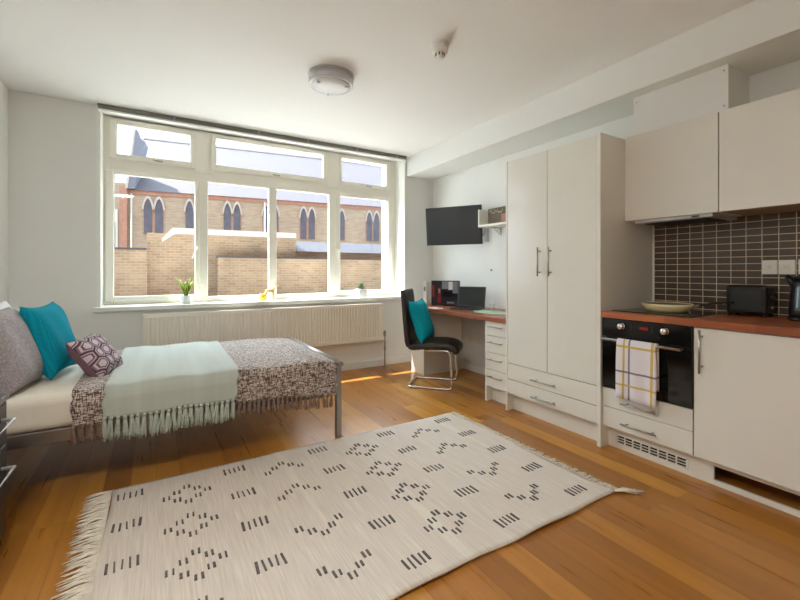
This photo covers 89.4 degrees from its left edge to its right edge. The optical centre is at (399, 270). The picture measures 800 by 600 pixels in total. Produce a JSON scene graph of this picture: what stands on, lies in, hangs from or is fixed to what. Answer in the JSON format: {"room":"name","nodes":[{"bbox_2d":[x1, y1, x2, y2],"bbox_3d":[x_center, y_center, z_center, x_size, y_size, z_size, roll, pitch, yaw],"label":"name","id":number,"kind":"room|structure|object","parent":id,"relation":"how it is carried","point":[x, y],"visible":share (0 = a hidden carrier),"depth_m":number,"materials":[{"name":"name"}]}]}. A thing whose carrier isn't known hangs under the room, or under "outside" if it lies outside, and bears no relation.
{"room":"studio apartment","nodes":[
{"label":"studio apartment","id":0,"kind":"room"},
{"bbox_2d":[0,80,7,302],"bbox_3d":[-1.713,-0.145,0.660,0.200,2.650,7.100,0,0,-31],"label":"wall","id":1,"kind":"structure","parent":0,"point":[3,90],"depth_m":3.18,"materials":[{"name":"white paint"}]},
{"bbox_2d":[8,90,432,362],"bbox_3d":[-1.512,-0.145,4.609,4.226,2.650,0.565,0,0,-31],"label":"wall","id":2,"kind":"structure","parent":0,"point":[52,140],"depth_m":3.48,"materials":[{"name":"white paint"}]},
{"bbox_2d":[92,105,404,311],"bbox_3d":[-1.375,-0.556,4.517,3.261,1.836,0.366,0,0,-31],"label":"window","id":3,"kind":"structure","parent":2,"relation":"in","point":[202,169],"depth_m":4.30,"materials":[{"name":"white plastic"}]},
{"bbox_2d":[175,278,193,303],"bbox_3d":[-2.135,0.190,4.007,0.180,0.265,0.116,0,0,-31],"label":"aloe plant","id":4,"kind":"object","parent":3,"relation":"on","point":[185,298],"visible":1,"depth_m":3.99,"materials":[{"name":"green plant"}]},
{"bbox_2d":[97,103,406,161],"bbox_3d":[-1.288,-1.438,4.368,3.186,0.060,0.058,0,0,-31],"label":"blind","id":5,"kind":"object","parent":3,"relation":"attached to","point":[105,108],"visible":1,"depth_m":4.12,"materials":[{"name":"grey fabric"}]},
{"bbox_2d":[264,281,277,300],"bbox_3d":[-1.412,0.215,4.439,0.150,0.216,0.045,0,0,-31],"label":"deer figurine","id":6,"kind":"object","parent":3,"relation":"on","point":[275,284],"visible":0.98,"depth_m":4.43,"materials":[{"name":"gold metal"}]},
{"bbox_2d":[355,282,366,296],"bbox_3d":[-0.482,0.229,5.000,0.124,0.185,0.124,0,0,-31],"label":"succulent","id":7,"kind":"object","parent":3,"relation":"on","point":[360,291],"visible":1,"depth_m":4.96,"materials":[{"name":"white ceramic"}]},
{"bbox_2d":[355,289,366,296],"bbox_3d":[-0.482,0.270,5.000,0.124,0.105,0.124,0,0,-31],"label":"pot","id":8,"kind":"object","parent":3,"relation":"on","point":[358,292],"depth_m":4.95,"materials":[{"name":"white ceramic"}]},
{"bbox_2d":[143,303,385,365],"bbox_3d":[-1.260,0.787,4.359,2.547,0.785,0.075,0,0,-31],"label":"radiator","id":9,"kind":"object","parent":2,"relation":"attached to","point":[314,326],"visible":0.81,"depth_m":4.28,"materials":[{"name":"white metal"}]},
{"bbox_2d":[153,303,373,313],"bbox_3d":[-1.289,0.398,4.349,2.463,0.006,0.030,0,0,-31],"label":"grille","id":10,"kind":"object","parent":9,"relation":"attached to","point":[369,304],"depth_m":4.60,"materials":[{"name":"white metal"}]},
{"bbox_2d":[342,355,411,370],"bbox_3d":[-1.362,1.137,4.361,4.226,0.085,0.016,0,0,-31],"label":"baseboard","id":11,"kind":"structure","parent":2,"relation":"attached to","point":[401,359],"depth_m":4.99,"materials":[{"name":"white wood"}]},
{"bbox_2d":[382,166,386,288],"bbox_3d":[-0.189,-0.495,5.615,0.035,1.950,0.210,0,0,-31],"label":"trim","id":12,"kind":"structure","parent":2,"relation":"attached to","point":[384,261],"depth_m":5.64,"materials":[{"name":"white paint"}]},
{"bbox_2d":[0,0,754,166],"bbox_3d":[0.205,-1.570,1.765,4.826,0.200,7.210,0,0,-31],"label":"ceiling","id":13,"kind":"structure","parent":0,"point":[246,64],"depth_m":2.76,"materials":[{"name":"white paint"}]},
{"bbox_2d":[308,64,353,95],"bbox_3d":[-0.521,-1.421,3.050,0.344,0.098,0.344,0,0,-31],"label":"ceiling light","id":14,"kind":"object","parent":13,"relation":"attached to","point":[326,79],"visible":1,"depth_m":2.96,"materials":[{"name":"grey plastic"}]},
{"bbox_2d":[311,77,349,94],"bbox_3d":[-0.521,-1.387,3.050,0.300,0.026,0.300,0,0,-31],"label":"diffuser","id":15,"kind":"object","parent":14,"relation":"attached to","point":[324,85],"depth_m":3.00,"materials":[{"name":"grey plastic"}]},
{"bbox_2d":[431,39,448,59],"bbox_3d":[0.258,-1.421,2.615,0.112,0.097,0.112,0,0,-31],"label":"smoke detector","id":16,"kind":"object","parent":13,"relation":"attached to","point":[439,47],"visible":1,"depth_m":2.58,"materials":[{"name":"white plastic"}]},
{"bbox_2d":[0,362,799,599],"bbox_3d":[0.210,1.240,1.756,4.826,0.120,7.190,0,0,-31],"label":"floor","id":17,"kind":"structure","parent":0,"point":[685,537],"depth_m":1.98,"materials":[{"name":"brown wood"}]},
{"bbox_2d":[0,393,15,545],"bbox_3d":[-1.742,0.854,1.424,0.498,0.652,0.538,0,0,-31],"label":"chest","id":18,"kind":"object","parent":17,"relation":"on","point":[3,396],"visible":1,"depth_m":1.70,"materials":[{"name":"brown wood"}]},
{"bbox_2d":[5,336,343,450],"bbox_3d":[-1.638,0.906,2.841,2.131,0.547,1.272,0,0,-31],"label":"bed","id":19,"kind":"object","parent":17,"relation":"on","point":[41,408],"visible":0.3,"depth_m":2.08,"materials":[{"name":"grey metal"},{"name":"cloth"}]},
{"bbox_2d":[0,301,12,309],"bbox_3d":[-2.448,0.412,2.412,0.201,0.429,0.661,0,0,-24],"label":"pillow","id":20,"kind":"object","parent":19,"relation":"on","point":[4,304],"visible":0.08,"depth_m":2.60,"materials":[{"name":"white fabric"}]},
{"bbox_2d":[0,307,42,396],"bbox_3d":[-2.103,0.425,2.159,0.259,0.453,0.481,0,0,-24],"label":"pillow","id":21,"kind":"object","parent":19,"relation":"on","point":[21,362],"visible":0.83,"depth_m":2.09,"materials":[{"name":"fabric"}]},
{"bbox_2d":[19,301,76,380],"bbox_3d":[-2.128,0.410,2.471,0.220,0.424,0.437,0,0,-21],"label":"cushion","id":22,"kind":"object","parent":19,"relation":"on","point":[49,326],"visible":0.79,"depth_m":2.34,"materials":[{"name":"teal fabric"}]},
{"bbox_2d":[70,338,337,445],"bbox_3d":[-1.386,0.779,2.985,1.473,0.335,1.268,0,0,-31],"label":"throw","id":23,"kind":"object","parent":19,"relation":"on","point":[268,368],"visible":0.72,"depth_m":2.66,"materials":[{"name":"fabric"}]},
{"bbox_2d":[65,333,122,376],"bbox_3d":[-1.871,0.522,2.491,0.214,0.241,0.328,0,0,-15],"label":"cushion","id":24,"kind":"object","parent":23,"relation":"on","point":[93,353],"visible":0.9,"depth_m":2.38,"materials":[{"name":"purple fabric"}]},
{"bbox_2d":[101,341,238,441],"bbox_3d":[-1.595,0.760,2.860,0.721,0.323,1.326,0,0,-31],"label":"throw","id":25,"kind":"object","parent":23,"relation":"on","point":[150,379],"visible":1,"depth_m":2.37,"materials":[{"name":"fabric"}]},
{"bbox_2d":[50,411,643,599],"bbox_3d":[-0.166,1.168,2.124,2.561,0.020,1.481,0,0,-31],"label":"rug","id":26,"kind":"object","parent":17,"relation":"on","point":[385,513],"visible":1,"depth_m":1.93,"materials":[{"name":"beige fabric"}]},
{"bbox_2d":[400,288,462,390],"bbox_3d":[0.337,0.685,4.220,0.603,0.988,0.430,0,0,15],"label":"desk chair","id":27,"kind":"object","parent":17,"relation":"on","point":[434,344],"visible":0.93,"depth_m":4.08,"materials":[{"name":"leather"}]},
{"bbox_2d":[408,298,434,343],"bbox_3d":[0.229,0.512,4.238,0.202,0.425,0.425,0,0,22],"label":"cushion","id":28,"kind":"object","parent":27,"relation":"on","point":[418,310],"visible":0.99,"depth_m":4.09,"materials":[{"name":"teal fabric"}]},
{"bbox_2d":[412,304,505,374],"bbox_3d":[0.764,0.794,4.294,0.650,0.771,1.598,0,0,-31],"label":"desk","id":29,"kind":"object","parent":17,"relation":"on","point":[447,322],"visible":0.36,"depth_m":4.66,"materials":[{"name":"brown wood"}]},
{"bbox_2d":[423,281,430,304],"bbox_3d":[0.338,0.269,4.943,0.040,0.280,0.202,0,0,25],"label":"file","id":30,"kind":"object","parent":29,"relation":"on","point":[426,285],"visible":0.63,"depth_m":4.88,"materials":[{"name":"white paper"}]},
{"bbox_2d":[431,280,459,305],"bbox_3d":[0.539,0.262,4.778,0.330,0.295,0.090,0,0,25],"label":"magazine file","id":31,"kind":"object","parent":29,"relation":"on","point":[443,293],"visible":0.88,"depth_m":4.74,"materials":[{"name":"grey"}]},
{"bbox_2d":[450,286,485,309],"bbox_3d":[0.734,0.290,4.348,0.310,0.234,0.288,0,0,28],"label":"laptop","id":32,"kind":"object","parent":29,"relation":"on","point":[469,298],"visible":1,"depth_m":4.43,"materials":[{"name":"grey plastic"}]},
{"bbox_2d":[474,310,505,314],"bbox_3d":[0.907,0.407,3.993,0.264,0.004,0.465,0,0,-31],"label":"placemat","id":33,"kind":"object","parent":29,"relation":"on","point":[478,311],"visible":0.85,"depth_m":3.94,"materials":[{"name":"green fabric"}]},
{"bbox_2d":[485,321,505,403],"bbox_3d":[1.079,0.815,3.716,0.612,0.731,0.278,0,0,-31],"label":"drawer unit","id":34,"kind":"object","parent":17,"relation":"on","point":[495,332],"visible":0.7,"depth_m":3.59,"materials":[{"name":"white wood"}]},
{"bbox_2d":[506,132,651,446],"bbox_3d":[1.383,0.126,3.229,0.691,2.108,0.857,0,0,-31],"label":"wardrobe","id":35,"kind":"object","parent":17,"relation":"on","point":[573,255],"visible":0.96,"depth_m":2.95,"materials":[{"name":"white"}]},
{"bbox_2d":[603,348,693,455],"bbox_3d":[1.752,0.675,2.637,0.671,0.730,0.536,0,0,-31],"label":"base cabinet","id":36,"kind":"object","parent":17,"relation":"on","point":[669,425],"visible":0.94,"depth_m":2.43,"materials":[{"name":"white"}]},
{"bbox_2d":[600,317,693,408],"bbox_3d":[1.702,0.540,2.607,0.592,0.461,0.530,0,0,-31],"label":"oven","id":37,"kind":"object","parent":36,"relation":"in","point":[676,342],"visible":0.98,"depth_m":2.37,"materials":[{"name":"black glass"}]},
{"bbox_2d":[615,338,658,408],"bbox_3d":[1.444,0.617,2.465,0.048,0.381,0.245,0,0,-31],"label":"tea towel","id":38,"kind":"object","parent":37,"relation":"hanging from","point":[637,362],"visible":1,"depth_m":2.44,"materials":[{"name":"white fabric"}]},
{"bbox_2d":[609,427,799,517],"bbox_3d":[1.722,1.106,2.266,0.025,0.148,1.141,0,0,-31],"label":"plinth","id":39,"kind":"object","parent":17,"relation":"on","point":[696,467],"visible":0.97,"depth_m":2.35,"materials":[{"name":"white"}]},
{"bbox_2d":[616,433,687,469],"bbox_3d":[1.558,1.117,2.522,0.007,0.065,0.428,0,0,-31],"label":"vent","id":40,"kind":"object","parent":39,"relation":"in","point":[664,455],"depth_m":2.51,"materials":[{"name":"white"}]},
{"bbox_2d":[694,327,799,491],"bbox_3d":[2.047,0.676,2.148,0.671,0.728,0.603,0,0,-31],"label":"base cabinet","id":41,"kind":"object","parent":17,"relation":"on","point":[747,384],"visible":0.98,"depth_m":2.05,"materials":[{"name":"white"}]},
{"bbox_2d":[601,310,799,336],"bbox_3d":[1.925,0.288,2.365,0.644,0.039,1.181,0,0,-31],"label":"countertop","id":42,"kind":"structure","parent":41,"relation":"on","point":[753,323],"depth_m":2.21,"materials":[{"name":"brown wood"}]},
{"bbox_2d":[612,307,727,317],"bbox_3d":[1.765,0.267,2.659,0.490,0.005,0.470,0,0,-31],"label":"cooktop","id":43,"kind":"object","parent":42,"relation":"in","point":[692,313],"visible":0.73,"depth_m":2.57,"materials":[{"name":"black glass"}]},
{"bbox_2d":[641,301,731,312],"bbox_3d":[1.790,0.224,2.578,0.292,0.079,0.458,0,0,-31],"label":"frying pan","id":44,"kind":"object","parent":43,"relation":"on","point":[666,307],"visible":1,"depth_m":2.55,"materials":[{"name":"brown metal"}]},
{"bbox_2d":[727,284,775,317],"bbox_3d":[2.111,0.176,2.426,0.138,0.186,0.213,0,0,-31],"label":"toaster","id":45,"kind":"object","parent":42,"relation":"on","point":[745,299],"visible":0.99,"depth_m":2.38,"materials":[{"name":"black plastic"}]},
{"bbox_2d":[784,275,799,321],"bbox_3d":[2.193,0.144,2.156,0.168,0.250,0.200,0,0,3],"label":"kettle","id":46,"kind":"object","parent":42,"relation":"on","point":[794,282],"visible":1,"depth_m":2.18,"materials":[{"name":"black plastic"}]},
{"bbox_2d":[433,60,799,366],"bbox_3d":[2.076,-0.145,2.947,0.200,2.650,7.100,0,0,-31],"label":"wall","id":47,"kind":"structure","parent":0,"point":[484,184],"depth_m":4.56,"materials":[{"name":"white paint"}]},
{"bbox_2d":[426,204,488,245],"bbox_3d":[0.665,-0.522,4.697,0.728,0.438,0.181,0,0,27],"label":"television","id":48,"kind":"object","parent":47,"relation":"attached to","point":[456,225],"visible":0.97,"depth_m":4.64,"materials":[{"name":"black plastic"}]},
{"bbox_2d":[462,361,484,374],"bbox_3d":[0.865,1.137,4.744,0.016,0.085,1.629,0,0,-31],"label":"baseboard","id":49,"kind":"structure","parent":47,"relation":"attached to","point":[472,367],"depth_m":4.74,"materials":[{"name":"white wood"}]},
{"bbox_2d":[478,210,505,234],"bbox_3d":[1.145,-0.526,4.082,0.219,0.272,0.806,0,0,-31],"label":"wall shelf","id":50,"kind":"object","parent":47,"relation":"attached to","point":[482,214],"visible":0.6,"depth_m":4.37,"materials":[{"name":"white"}]},
{"bbox_2d":[488,206,505,223],"bbox_3d":[1.043,-0.580,4.212,0.031,0.172,0.335,0,0,-31],"label":"wooden sign","id":51,"kind":"object","parent":50,"relation":"on","point":[495,215],"visible":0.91,"depth_m":4.23,"materials":[{"name":"brown wood"}]},
{"bbox_2d":[501,213,505,220],"bbox_3d":[1.082,-0.552,4.128,0.004,0.075,0.130,0,0,-31],"label":"print","id":52,"kind":"object","parent":51,"relation":"attached to","point":[503,215],"depth_m":4.15,"materials":[{"name":"brown"}]},
{"bbox_2d":[407,0,799,179],"bbox_3d":[1.905,-1.347,2.636,0.415,0.245,6.345,0,0,-31],"label":"beam","id":53,"kind":"structure","parent":47,"relation":"attached to","point":[758,36],"depth_m":2.83,"materials":[{"name":"white paint"}]},
{"bbox_2d":[625,112,741,222],"bbox_3d":[1.885,-0.643,2.709,0.368,0.588,0.552,0,0,-31],"label":"upper cabinet","id":54,"kind":"object","parent":47,"relation":"attached to","point":[672,170],"visible":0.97,"depth_m":2.58,"materials":[{"name":"white"}]},
{"bbox_2d":[635,213,736,226],"bbox_3d":[1.893,-0.335,2.696,0.352,0.026,0.460,0,0,-31],"label":"extractor hood","id":55,"kind":"object","parent":47,"relation":"attached to","point":[706,217],"visible":1,"depth_m":2.61,"materials":[{"name":"grey metal"}]},
{"bbox_2d":[634,64,748,134],"bbox_3d":[1.926,-1.082,2.704,0.308,0.286,0.554,0,0,-31],"label":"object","id":56,"kind":"object","parent":47,"relation":"attached to","point":[724,87],"depth_m":2.55,"materials":[{"name":"white paint"}]},
{"bbox_2d":[654,211,799,316],"bbox_3d":[2.269,-0.043,2.425,0.008,0.635,1.407,0,0,-31],"label":"backsplash","id":57,"kind":"structure","parent":47,"relation":"attached to","point":[695,264],"depth_m":2.67,"materials":[{"name":"tile"}]},
{"bbox_2d":[719,88,799,215],"bbox_3d":[2.179,-0.642,2.223,0.368,0.592,0.574,0,0,-31],"label":"upper cabinet","id":58,"kind":"object","parent":47,"relation":"attached to","point":[759,140],"visible":1,"depth_m":2.21,"materials":[{"name":"white"}]},
{"bbox_2d":[762,260,777,273],"bbox_3d":[2.240,-0.023,2.451,0.015,0.086,0.074,0,0,-31],"label":"wall socket","id":59,"kind":"object","parent":47,"relation":"attached to","point":[768,266],"visible":1,"depth_m":2.44,"materials":[{"name":"white plastic"}]},
{"bbox_2d":[779,260,795,273],"bbox_3d":[2.281,-0.023,2.383,0.015,0.086,0.074,0,0,-31],"label":"wall socket","id":60,"kind":"object","parent":47,"relation":"attached to","point":[785,266],"visible":1,"depth_m":2.38,"materials":[{"name":"white plastic"}]},
{"bbox_2d":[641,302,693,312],"bbox_3d":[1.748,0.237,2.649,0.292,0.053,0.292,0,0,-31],"label":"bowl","id":61,"kind":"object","parent":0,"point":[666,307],"depth_m":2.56,"materials":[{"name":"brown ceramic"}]},
{"bbox_3d":[-8.663,4.480,24.030,70.000,0.200,39.900,0,0,-31],"label":"floor","id":62,"kind":"structure","parent":0,"visible":0},
{"bbox_2d":[114,247,146,296],"bbox_3d":[-8.174,1.885,10.041,3.180,4.990,0.320,0,0,-31],"label":"wall","id":63,"kind":"structure","parent":62,"relation":"on","point":[130,264],"depth_m":10.58,"materials":[{"name":"brick"}]},
{"bbox_2d":[147,228,295,295],"bbox_3d":[-5.894,1.580,13.338,4.110,5.600,3.070,0,0,-31],"label":"brick outbuilding","id":64,"kind":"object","parent":62,"relation":"on","point":[169,255],"visible":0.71,"depth_m":11.55,"materials":[{"name":"brick"}]},
{"bbox_2d":[114,129,381,247],"bbox_3d":[-5.618,-1.280,22.579,20.600,11.320,3.770,0,0,-24],"label":"church","id":65,"kind":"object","parent":62,"relation":"on","point":[143,206],"visible":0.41,"depth_m":20.53,"materials":[{"name":"brick"}]},
{"bbox_2d":[142,195,153,209],"bbox_3d":[-11.339,-3.075,18.189,0.470,0.670,0.070,0,0,-24],"label":"hood","id":66,"kind":"object","parent":65,"relation":"attached to","point":[147,200],"depth_m":18.19,"materials":[{"name":"white stone"}]},
{"bbox_2d":[153,196,164,210],"bbox_3d":[-10.946,-3.075,18.364,0.470,0.670,0.070,0,0,-24],"label":"hood","id":67,"kind":"object","parent":65,"relation":"attached to","point":[158,201],"depth_m":18.36,"materials":[{"name":"white stone"}]},
{"bbox_2d":[184,198,193,211],"bbox_3d":[-9.823,-3.075,18.867,0.470,0.670,0.070,0,0,-24],"label":"hood","id":68,"kind":"object","parent":65,"relation":"attached to","point":[188,202],"depth_m":18.86,"materials":[{"name":"white stone"}]},
{"bbox_2d":[222,200,232,213],"bbox_3d":[-8.336,-3.075,19.533,0.470,0.670,0.070,0,0,-24],"label":"hood","id":69,"kind":"object","parent":65,"relation":"attached to","point":[227,205],"depth_m":19.54,"materials":[{"name":"white stone"}]},
{"bbox_2d":[232,201,241,214],"bbox_3d":[-7.943,-3.075,19.708,0.470,0.670,0.070,0,0,-24],"label":"hood","id":70,"kind":"object","parent":65,"relation":"attached to","point":[236,205],"depth_m":19.71,"materials":[{"name":"white stone"}]},
{"bbox_2d":[299,205,307,217],"bbox_3d":[-5.013,-3.075,21.020,0.470,0.670,0.070,0,0,-24],"label":"hood","id":71,"kind":"object","parent":65,"relation":"attached to","point":[303,209],"depth_m":21.03,"materials":[{"name":"white stone"}]},
{"bbox_2d":[308,206,315,217],"bbox_3d":[-4.621,-3.075,21.195,0.470,0.670,0.070,0,0,-24],"label":"hood","id":72,"kind":"object","parent":65,"relation":"attached to","point":[311,209],"depth_m":21.20,"materials":[{"name":"white stone"}]},
{"bbox_2d":[365,210,372,220],"bbox_3d":[-1.709,-3.075,22.498,0.470,0.670,0.070,0,0,-24],"label":"hood","id":73,"kind":"object","parent":65,"relation":"attached to","point":[368,213],"depth_m":22.49,"materials":[{"name":"white stone"}]},
{"bbox_2d":[372,210,380,221],"bbox_3d":[-1.317,-3.075,22.674,0.470,0.670,0.070,0,0,-24],"label":"hood","id":74,"kind":"object","parent":65,"relation":"attached to","point":[376,214],"depth_m":22.69,"materials":[{"name":"white stone"}]},
{"bbox_2d":[216,256,381,295],"bbox_3d":[-1.516,1.980,13.814,8.720,4.800,0.300,0,0,-31],"label":"wall","id":75,"kind":"structure","parent":62,"relation":"on","point":[236,275],"depth_m":12.58,"materials":[{"name":"brick"}]},
{"bbox_2d":[296,241,381,258],"bbox_3d":[-1.409,1.690,15.823,6.100,5.380,2.650,0,0,-31],"label":"lean to","id":76,"kind":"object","parent":62,"relation":"on","point":[303,249],"visible":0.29,"depth_m":14.15,"materials":[{"name":"brick"}]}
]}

